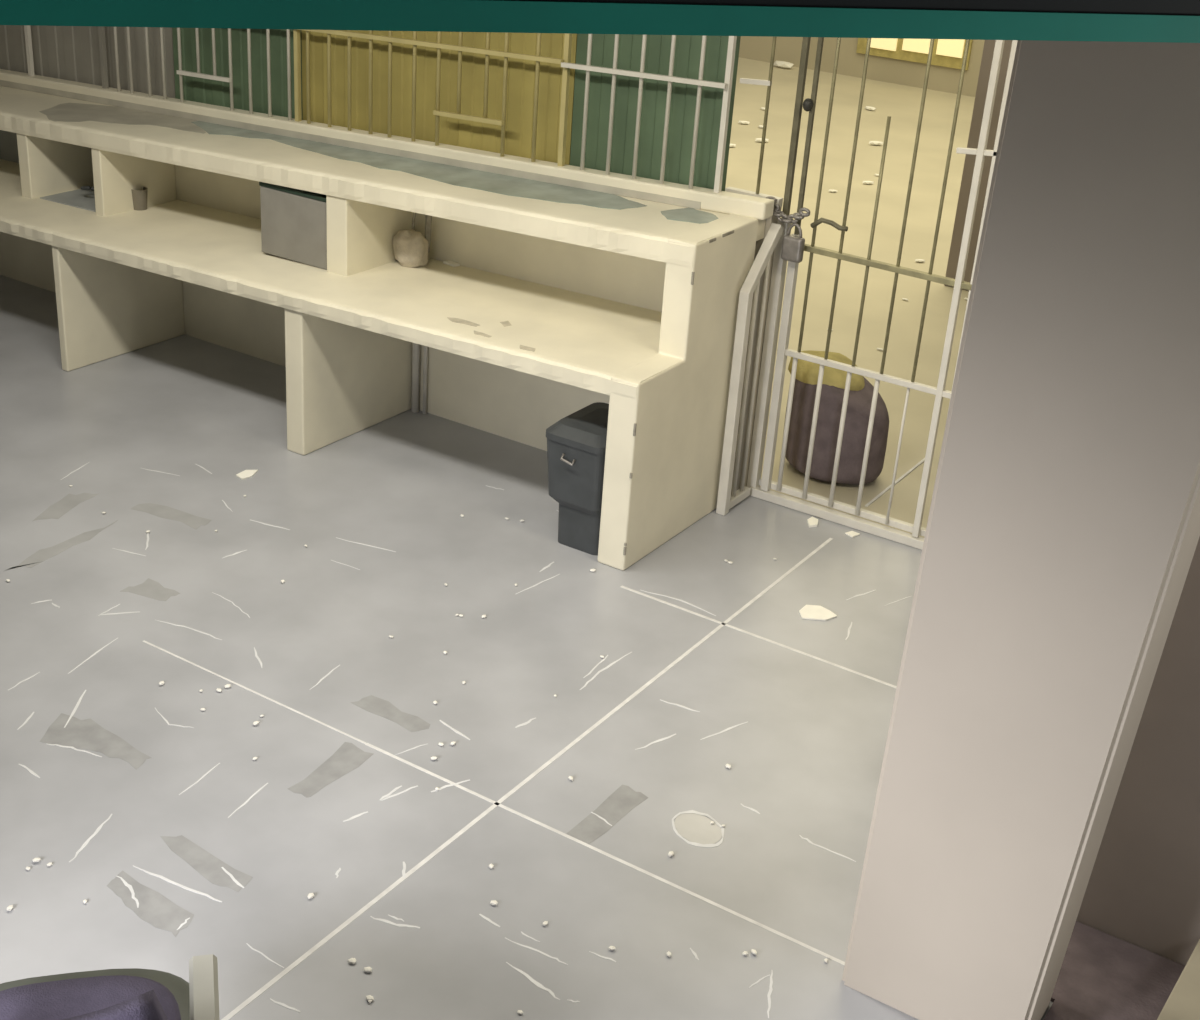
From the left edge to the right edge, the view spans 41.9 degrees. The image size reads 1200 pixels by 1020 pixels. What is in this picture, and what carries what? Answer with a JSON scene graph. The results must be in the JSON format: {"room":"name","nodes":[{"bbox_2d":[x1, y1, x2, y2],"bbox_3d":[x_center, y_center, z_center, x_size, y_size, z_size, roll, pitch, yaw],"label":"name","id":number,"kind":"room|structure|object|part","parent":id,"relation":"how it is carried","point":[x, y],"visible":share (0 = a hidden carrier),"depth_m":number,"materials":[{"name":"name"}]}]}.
{"room":"prison interior","nodes":[
{"label":"prison interior","id":0,"kind":"room"},
{"bbox_2d":[0,58,1052,1019],"bbox_3d":[-0.259,-0.846,8.336,12.600,0.121,18.400,19,29,28],"label":"floor","id":1,"kind":"structure","parent":0,"point":[151,808],"depth_m":5.14,"materials":[{"name":"stone"}]},
{"bbox_2d":[7,905,12,910],"bbox_3d":[-1.519,1.025,4.031,0.015,0.010,0.022,4,25,-1],"label":"litter speck","id":2,"kind":"object","parent":1,"relation":"on","point":[10,907],"visible":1,"depth_m":4.03},
{"bbox_2d":[0,954,219,1019],"bbox_3d":[-1.019,1.105,2.972,0.588,0.840,0.636,-3,26,-14],"label":"office chair","id":3,"kind":"object","parent":1,"relation":"on","point":[129,993],"visible":1,"depth_m":3.09,"materials":[{"name":"purple fabric"}]},
{"bbox_2d":[0,975,180,1019],"bbox_3d":[-1.024,1.038,2.980,0.440,0.042,0.420,-2,26,-13],"label":"seat cushion","id":4,"kind":"object","parent":3,"relation":"on","point":[50,997],"depth_m":3.11,"materials":[{"name":"purple fabric"}]},
{"bbox_3d":[-0.941,0.959,2.636,0.420,0.280,0.118,-3,26,-14],"label":"backrest","id":5,"kind":"part","parent":3,"relation":"part of","materials":[{"name":"purple fabric"}]},
{"bbox_3d":[-0.715,0.918,2.832,0.052,0.027,0.300,-3,26,-14],"label":"armrest","id":6,"kind":"part","parent":3,"relation":"part of","materials":[{"name":"plastic"}]},
{"bbox_2d":[236,470,257,479],"bbox_3d":[-1.470,-0.151,6.531,0.061,0.005,0.108,19,29,28],"label":"paper scrap","id":7,"kind":"object","parent":1,"relation":"on","point":[244,474],"visible":1,"depth_m":6.52,"materials":[{"name":"white paper"}]},
{"bbox_2d":[307,893,313,898],"bbox_3d":[-0.767,1.024,4.151,0.015,0.010,0.022,13,27,18],"label":"litter speck","id":8,"kind":"object","parent":1,"relation":"on","point":[310,895],"visible":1,"depth_m":4.15},
{"bbox_2d":[363,967,371,971],"bbox_3d":[-0.580,1.150,3.914,0.022,0.010,0.015,0,26,-9],"label":"litter speck","id":9,"kind":"object","parent":1,"relation":"on","point":[366,969],"visible":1,"depth_m":3.91},
{"bbox_2d":[366,995,373,999],"bbox_3d":[-0.562,1.193,3.825,0.022,0.010,0.015,10,26,13],"label":"litter speck","id":10,"kind":"object","parent":1,"relation":"on","point":[368,997],"visible":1,"depth_m":3.82},
{"bbox_2d":[0,69,773,569],"bbox_3d":[-1.915,-1.288,7.366,5.580,1.286,1.004,19,29,28],"label":"counter","id":11,"kind":"object","parent":1,"relation":"on","point":[572,289],"depth_m":6.72,"materials":[{"name":"beige paint"}]},
{"bbox_3d":[-3.073,-2.009,8.311,2.350,0.386,0.070,19,29,28],"label":"niche panel","id":12,"kind":"part","parent":11,"relation":"part of","materials":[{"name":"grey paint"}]},
{"bbox_3d":[-2.483,-1.569,7.692,0.136,0.070,0.108,3,25,-3],"label":"cable coil","id":13,"kind":"part","parent":11,"relation":"part of","materials":[{"name":"black"}]},
{"bbox_3d":[-2.324,-1.065,7.605,0.045,0.625,0.748,19,29,28],"label":"leg panel","id":14,"kind":"part","parent":11,"relation":"part of","materials":[{"name":"beige paint"}]},
{"bbox_2d":[131,187,147,210],"bbox_3d":[-2.226,-1.505,7.568,0.082,0.100,0.082,19,29,28],"label":"cup","id":15,"kind":"object","parent":11,"relation":"on","point":[139,197],"visible":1,"depth_m":7.54,"materials":[{"name":"brown plastic"}]},
{"bbox_2d":[172,28,302,119],"bbox_3d":[-1.683,-2.697,7.190,0.837,1.890,0.030,19,29,28],"label":"board","id":16,"kind":"object","parent":11,"relation":"on","point":[201,90],"visible":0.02,"depth_m":7.46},
{"bbox_2d":[259,182,326,269],"bbox_3d":[-1.289,-1.262,6.862,0.389,0.318,0.172,19,29,28],"label":"box","id":17,"kind":"object","parent":11,"relation":"on","point":[293,221],"visible":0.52,"depth_m":6.79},
{"bbox_3d":[-1.279,-1.396,6.799,0.389,0.020,0.172,19,29,28],"label":"box lid","id":18,"kind":"part","parent":17,"relation":"part of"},
{"bbox_3d":[-1.827,-1.146,7.770,5.432,0.697,0.100,19,29,28],"label":"panel","id":19,"kind":"part","parent":11,"relation":"part of","materials":[{"name":"beige paint"}]},
{"bbox_3d":[-1.092,-0.665,6.911,0.100,0.661,0.748,19,29,28],"label":"leg panel","id":20,"kind":"part","parent":11,"relation":"part of","materials":[{"name":"beige paint"}]},
{"bbox_2d":[24,25,736,192],"bbox_3d":[-1.200,-2.502,6.805,4.097,1.849,0.047,19,29,28],"label":"metal bars","id":21,"kind":"object","parent":11,"relation":"on","point":[566,63],"visible":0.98,"depth_m":6.64,"materials":[{"name":"white metal"}]},
{"bbox_3d":[-2.901,-3.083,7.766,0.022,1.849,0.022,19,29,28],"label":"frame post","id":22,"kind":"part","parent":21,"relation":"part of","materials":[{"name":"white metal"}]},
{"bbox_3d":[-2.431,-2.934,7.500,0.022,1.827,0.022,19,29,28],"label":"frame post","id":23,"kind":"part","parent":21,"relation":"part of","materials":[{"name":"beige metal"}]},
{"bbox_3d":[-1.887,-2.067,7.454,0.346,0.032,0.018,19,29,28],"label":"hatch rail","id":24,"kind":"part","parent":21,"relation":"part of","materials":[{"name":"white metal"}]},
{"bbox_3d":[-1.340,-2.590,6.882,0.022,1.776,0.022,19,29,28],"label":"frame post","id":25,"kind":"part","parent":21,"relation":"part of","materials":[{"name":"grey metal"}]},
{"bbox_3d":[-0.765,-1.996,6.695,1.456,0.076,0.018,19,29,28],"label":"cross rail","id":26,"kind":"part","parent":21,"relation":"part of","materials":[{"name":"grey metal"}]},
{"bbox_3d":[-0.563,-1.677,6.692,0.366,0.032,0.018,19,29,28],"label":"hatch rail","id":27,"kind":"part","parent":21,"relation":"part of","materials":[{"name":"grey metal"}]},
{"bbox_3d":[-0.106,-2.200,6.183,0.022,1.718,0.022,19,29,28],"label":"frame post","id":28,"kind":"part","parent":21,"relation":"part of","materials":[{"name":"grey metal"}]},
{"bbox_3d":[0.163,-1.713,6.164,0.756,0.048,0.018,19,29,28],"label":"cross rail","id":29,"kind":"part","parent":21,"relation":"part of","materials":[{"name":"white metal"}]},
{"bbox_3d":[0.519,-2.003,5.829,0.022,1.688,0.022,19,29,28],"label":"frame post","id":30,"kind":"part","parent":21,"relation":"part of","materials":[{"name":"white metal"}]},
{"bbox_2d":[392,212,431,267],"bbox_3d":[-0.833,-1.225,6.845,0.174,0.344,0.126,13,27,17],"label":"bundle","id":31,"kind":"object","parent":11,"relation":"on","point":[410,248],"visible":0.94,"depth_m":6.83,"materials":[{"name":"beige fabric"}]},
{"bbox_3d":[-0.792,-1.322,7.004,3.082,0.444,0.070,19,29,28],"label":"niche panel","id":32,"kind":"part","parent":11,"relation":"part of","materials":[{"name":"beige paint"}]},
{"bbox_2d":[301,30,576,164],"bbox_3d":[-0.699,-2.381,6.635,1.502,1.857,0.030,19,29,28],"label":"board","id":33,"kind":"object","parent":11,"relation":"on","point":[521,72],"visible":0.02,"depth_m":6.82,"materials":[{"name":"yellow wood"}]},
{"bbox_2d":[443,261,459,266],"bbox_3d":[-0.658,-1.092,6.936,0.072,0.010,0.034,25,32,37],"label":"paper scrap","id":34,"kind":"object","parent":11,"relation":"on","point":[451,263],"visible":1,"depth_m":6.93,"materials":[{"name":"beige paper"}]},
{"bbox_2d":[570,34,740,190],"bbox_3d":[0.240,-2.091,6.100,0.730,1.798,0.030,19,29,28],"label":"board","id":35,"kind":"object","parent":11,"relation":"on","point":[687,56],"visible":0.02,"depth_m":6.30,"materials":[{"name":"green wood"}]},
{"bbox_3d":[0.303,-0.467,6.056,0.122,1.218,0.830,19,29,28],"label":"panel","id":36,"kind":"part","parent":11,"relation":"part of","materials":[{"name":"beige paint"}]},
{"bbox_2d":[411,342,419,412],"bbox_3d":[-0.839,-0.753,7.148,0.036,0.651,0.035,19,29,28],"label":"pipe","id":37,"kind":"object","parent":1,"relation":"on","point":[415,347],"visible":0.64,"depth_m":7.20,"materials":[{"name":"white metal"}]},
{"bbox_2d":[422,346,427,413],"bbox_3d":[-0.793,-0.742,7.130,0.020,0.652,0.020,19,29,28],"label":"pipe","id":38,"kind":"object","parent":1,"relation":"on","point":[425,357],"visible":0.61,"depth_m":7.19,"materials":[{"name":"white metal"}]},
{"bbox_2d":[490,900,497,904],"bbox_3d":[-0.283,1.048,4.175,0.021,0.010,0.014,5,25,1],"label":"litter speck","id":39,"kind":"object","parent":1,"relation":"on","point":[493,902],"visible":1,"depth_m":4.17},
{"bbox_2d":[546,402,608,554],"bbox_3d":[-0.025,-0.128,6.125,0.276,0.505,0.393,19,29,28],"label":"waste bin","id":40,"kind":"object","parent":1,"relation":"on","point":[576,443],"visible":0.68,"depth_m":5.97,"materials":[{"name":"black plastic"}]},
{"bbox_3d":[-0.122,-0.191,5.927,0.060,0.033,0.023,19,29,28],"label":"handle","id":41,"kind":"part","parent":40,"relation":"part of","materials":[{"name":"metal"}]},
{"bbox_3d":[-0.004,-0.330,6.039,0.276,0.065,0.372,19,29,28],"label":"lid","id":42,"kind":"part","parent":40,"relation":"part of","materials":[{"name":"black plastic"}]},
{"bbox_2d":[672,810,723,847],"bbox_3d":[0.286,0.925,4.539,0.173,0.004,0.158,19,29,28],"label":"dried spill","id":43,"kind":"object","parent":1,"relation":"on","point":[692,825],"visible":1,"depth_m":4.54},
{"bbox_2d":[716,223,783,515],"bbox_3d":[0.603,-0.557,6.326,0.042,1.190,0.250,19,29,28],"label":"railing","id":44,"kind":"object","parent":1,"relation":"on","point":[726,500],"visible":1,"depth_m":6.27,"materials":[{"name":"white metal"}]},
{"bbox_2d":[755,138,768,141],"bbox_3d":[1.370,-3.128,13.242,0.119,0.035,0.061,-2,26,-13],"label":"litter speck","id":45,"kind":"object","parent":1,"relation":"on","point":[757,139],"visible":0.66,"depth_m":13.23},
{"bbox_2d":[774,61,793,67],"bbox_3d":[1.961,-4.764,16.748,0.245,0.072,0.125,16,28,24],"label":"litter speck","id":46,"kind":"object","parent":1,"relation":"on","point":[782,64],"visible":0.97,"depth_m":16.70},
{"bbox_2d":[807,516,817,527],"bbox_3d":[0.877,0.051,6.464,0.044,0.011,0.092,9,26,9],"label":"paper scrap","id":47,"kind":"object","parent":1,"relation":"on","point":[812,522],"visible":1,"depth_m":6.45,"materials":[{"name":"white paper"}]},
{"bbox_2d":[799,605,836,620],"bbox_3d":[0.803,0.379,5.767,0.139,0.005,0.104,4,25,0],"label":"paper scrap","id":48,"kind":"object","parent":1,"relation":"on","point":[811,612],"visible":1,"depth_m":5.76,"materials":[{"name":"white paper"}]},
{"bbox_2d":[783,350,888,484],"bbox_3d":[1.034,-0.408,6.867,0.489,0.518,0.340,19,29,28],"label":"cloth sack","id":49,"kind":"object","parent":1,"relation":"on","point":[861,390],"visible":0.76,"depth_m":6.74,"materials":[{"name":"grey fabric"}]},
{"bbox_2d":[845,531,859,537],"bbox_3d":[1.031,0.098,6.396,0.050,0.005,0.041,-17,33,-38],"label":"paper scrap","id":50,"kind":"object","parent":1,"relation":"on","point":[851,534],"visible":1,"depth_m":6.39,"materials":[{"name":"white paper"}]},
{"bbox_2d":[863,181,873,183],"bbox_3d":[2.071,-2.530,12.096,0.091,0.027,0.046,-2,26,-12],"label":"litter speck","id":51,"kind":"object","parent":1,"relation":"on","point":[864,182],"visible":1,"depth_m":12.08},
{"bbox_2d":[865,106,875,109],"bbox_3d":[2.571,-3.822,14.893,0.122,0.036,0.063,21,30,31],"label":"litter speck","id":52,"kind":"object","parent":1,"relation":"on","point":[866,107],"visible":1,"depth_m":14.87},
{"bbox_2d":[869,141,882,144],"bbox_3d":[2.370,-3.151,13.444,0.126,0.037,0.064,0,26,-9],"label":"litter speck","id":53,"kind":"object","parent":1,"relation":"on","point":[870,142],"visible":1,"depth_m":13.43},
{"bbox_2d":[747,37,1017,549],"bbox_3d":[1.085,-1.285,5.879,0.852,2.950,0.084,19,29,28],"label":"gate","id":54,"kind":"object","parent":1,"relation":"on","point":[754,481],"visible":0.7,"depth_m":6.17,"materials":[{"name":"white metal"}]},
{"bbox_2d":[766,196,810,223],"bbox_3d":[0.727,-1.164,6.111,0.200,0.087,0.041,20,29,30],"label":"chain","id":55,"kind":"object","parent":54,"relation":"attached to","point":[777,212],"visible":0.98,"depth_m":6.11,"materials":[{"name":"metal"}]},
{"bbox_2d":[781,223,804,262],"bbox_3d":[0.759,-1.050,6.136,0.085,0.153,0.040,19,29,28],"label":"padlock","id":56,"kind":"object","parent":55,"relation":"hanging from","point":[792,246],"visible":1,"depth_m":6.13,"materials":[{"name":"metal"}]},
{"bbox_3d":[0.790,-1.540,5.950,0.039,0.050,0.040,19,29,28],"label":"bolt knob","id":57,"kind":"part","parent":54,"relation":"part of","materials":[{"name":"black metal"}]},
{"bbox_2d":[810,217,847,231],"bbox_3d":[0.885,-1.099,6.048,0.154,0.049,0.019,19,29,28],"label":"handle","id":58,"kind":"object","parent":54,"relation":"attached to","point":[821,220],"visible":1,"depth_m":6.03,"materials":[{"name":"metal"}]},
{"bbox_3d":[0.994,0.032,6.490,0.830,0.038,0.038,19,29,28],"label":"rail","id":59,"kind":"part","parent":54,"relation":"part of","materials":[{"name":"white metal"}]},
{"bbox_3d":[1.015,-0.011,6.502,0.830,0.028,0.028,19,29,28],"label":"rail","id":60,"kind":"part","parent":54,"relation":"part of","materials":[{"name":"white metal"}]},
{"bbox_3d":[1.054,-0.545,6.216,0.770,0.024,0.024,19,29,28],"label":"cross rail","id":61,"kind":"part","parent":54,"relation":"part of","materials":[{"name":"white metal"}]},
{"bbox_3d":[1.083,-0.942,6.028,0.770,0.031,0.024,19,29,28],"label":"cross rail","id":62,"kind":"part","parent":54,"relation":"part of","materials":[{"name":"metal"}]},
{"bbox_3d":[1.371,-1.298,5.676,0.161,0.034,0.020,19,29,28],"label":"cross rail","id":63,"kind":"part","parent":54,"relation":"part of","materials":[{"name":"white metal"}]},
{"bbox_2d":[944,40,1011,290],"bbox_3d":[3.182,-2.282,8.723,2.200,2.600,0.120,19,29,28],"label":"wall","id":64,"kind":"structure","parent":1,"relation":"on","point":[989,45],"depth_m":9.37,"materials":[{"name":"paint"}]},
{"bbox_2d":[1044,921,1184,1019],"bbox_3d":[1.625,1.404,3.721,1.260,0.012,0.665,19,29,28],"label":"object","id":65,"kind":"structure","parent":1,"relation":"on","point":[1102,976],"depth_m":4.05,"materials":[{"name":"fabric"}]},
{"bbox_2d":[1157,939,1199,1019],"bbox_3d":[1.590,1.308,3.778,0.468,0.108,0.575,19,29,28],"label":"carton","id":66,"kind":"object","parent":65,"relation":"on","point":[1183,1003],"visible":1,"depth_m":3.86,"materials":[{"name":"beige cardboard"}]},
{"bbox_2d":[731,207,781,493],"bbox_3d":[0.554,-0.617,6.501,0.235,1.343,0.080,19,29,28],"label":"sill","id":67,"kind":"structure","parent":0,"point":[773,219],"depth_m":6.42,"materials":[{"name":"paint"}]},
{"bbox_2d":[725,37,782,207],"bbox_3d":[0.665,-1.993,5.851,0.240,1.706,0.036,19,29,28],"label":"grille panel","id":68,"kind":"object","parent":67,"relation":"on","point":[768,82],"visible":0.62,"depth_m":6.08,"materials":[{"name":"metal"}]},
{"bbox_3d":[0.609,-1.240,6.207,0.240,0.036,0.036,19,29,28],"label":"sill rail","id":69,"kind":"part","parent":68,"relation":"part of","materials":[{"name":"white metal"}]},
{"bbox_3d":[0.601,-1.652,6.039,0.131,0.028,0.018,19,29,28],"label":"cross rail","id":70,"kind":"part","parent":68,"relation":"part of","materials":[{"name":"white metal"}]},
{"bbox_2d":[739,36,984,96],"bbox_3d":[4.907,-5.766,14.624,12.600,4.320,0.150,19,29,28],"label":"wall","id":71,"kind":"structure","parent":0,"point":[759,48],"depth_m":16.46,"materials":[{"name":"beige paint"}]},
{"bbox_2d":[856,38,972,69],"bbox_3d":[3.224,-4.827,16.068,1.227,0.431,0.050,19,29,28],"label":"lit window","id":72,"kind":"structure","parent":71,"relation":"in","point":[949,53],"depth_m":16.05,"materials":[{"name":"beige glass"}]},
{"bbox_3d":[2.958,-4.938,16.208,0.287,0.320,0.050,19,29,28],"label":"pane","id":73,"kind":"part","parent":72,"relation":"part of","materials":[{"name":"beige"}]},
{"bbox_3d":[3.264,-4.856,16.027,0.302,0.320,0.050,19,29,28],"label":"pane","id":74,"kind":"part","parent":72,"relation":"part of","materials":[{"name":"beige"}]},
{"bbox_3d":[3.566,-4.763,15.856,0.274,0.320,0.050,19,29,28],"label":"pane","id":75,"kind":"part","parent":72,"relation":"part of","materials":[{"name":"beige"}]},
{"bbox_2d":[842,40,1199,1019],"bbox_3d":[1.040,-0.079,3.322,0.620,2.950,0.260,19,29,28],"label":"pillar","id":76,"kind":"structure","parent":0,"point":[1062,535],"depth_m":3.28,"materials":[{"name":"grey paint"}]},
{"bbox_2d":[1076,537,1199,965],"bbox_3d":[2.481,0.148,3.126,2.580,3.100,0.150,19,29,28],"label":"wall","id":77,"kind":"structure","parent":0,"point":[1143,888],"depth_m":4.03,"materials":[{"name":"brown paint"}]},
{"bbox_2d":[0,0,1199,42],"bbox_3d":[0.367,-0.761,1.729,5.172,0.450,0.100,-5,27,-19],"label":"beam","id":78,"kind":"structure","parent":77,"relation":"attached to","point":[1169,21],"depth_m":1.67,"materials":[{"name":"blue paint"}]},
{"bbox_3d":[-1.808,-1.302,7.865,5.385,1.100,0.080,19,29,28],"label":"wall","id":79,"kind":"structure","parent":0,"visible":0},
{"bbox_2d":[0,25,175,97],"bbox_3d":[-2.980,-3.094,7.930,2.247,1.979,0.030,19,29,28],"label":"board","id":80,"kind":"object","parent":79,"relation":"on","point":[71,53],"visible":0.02,"depth_m":7.98,"materials":[{"name":"wood"}]}
]}

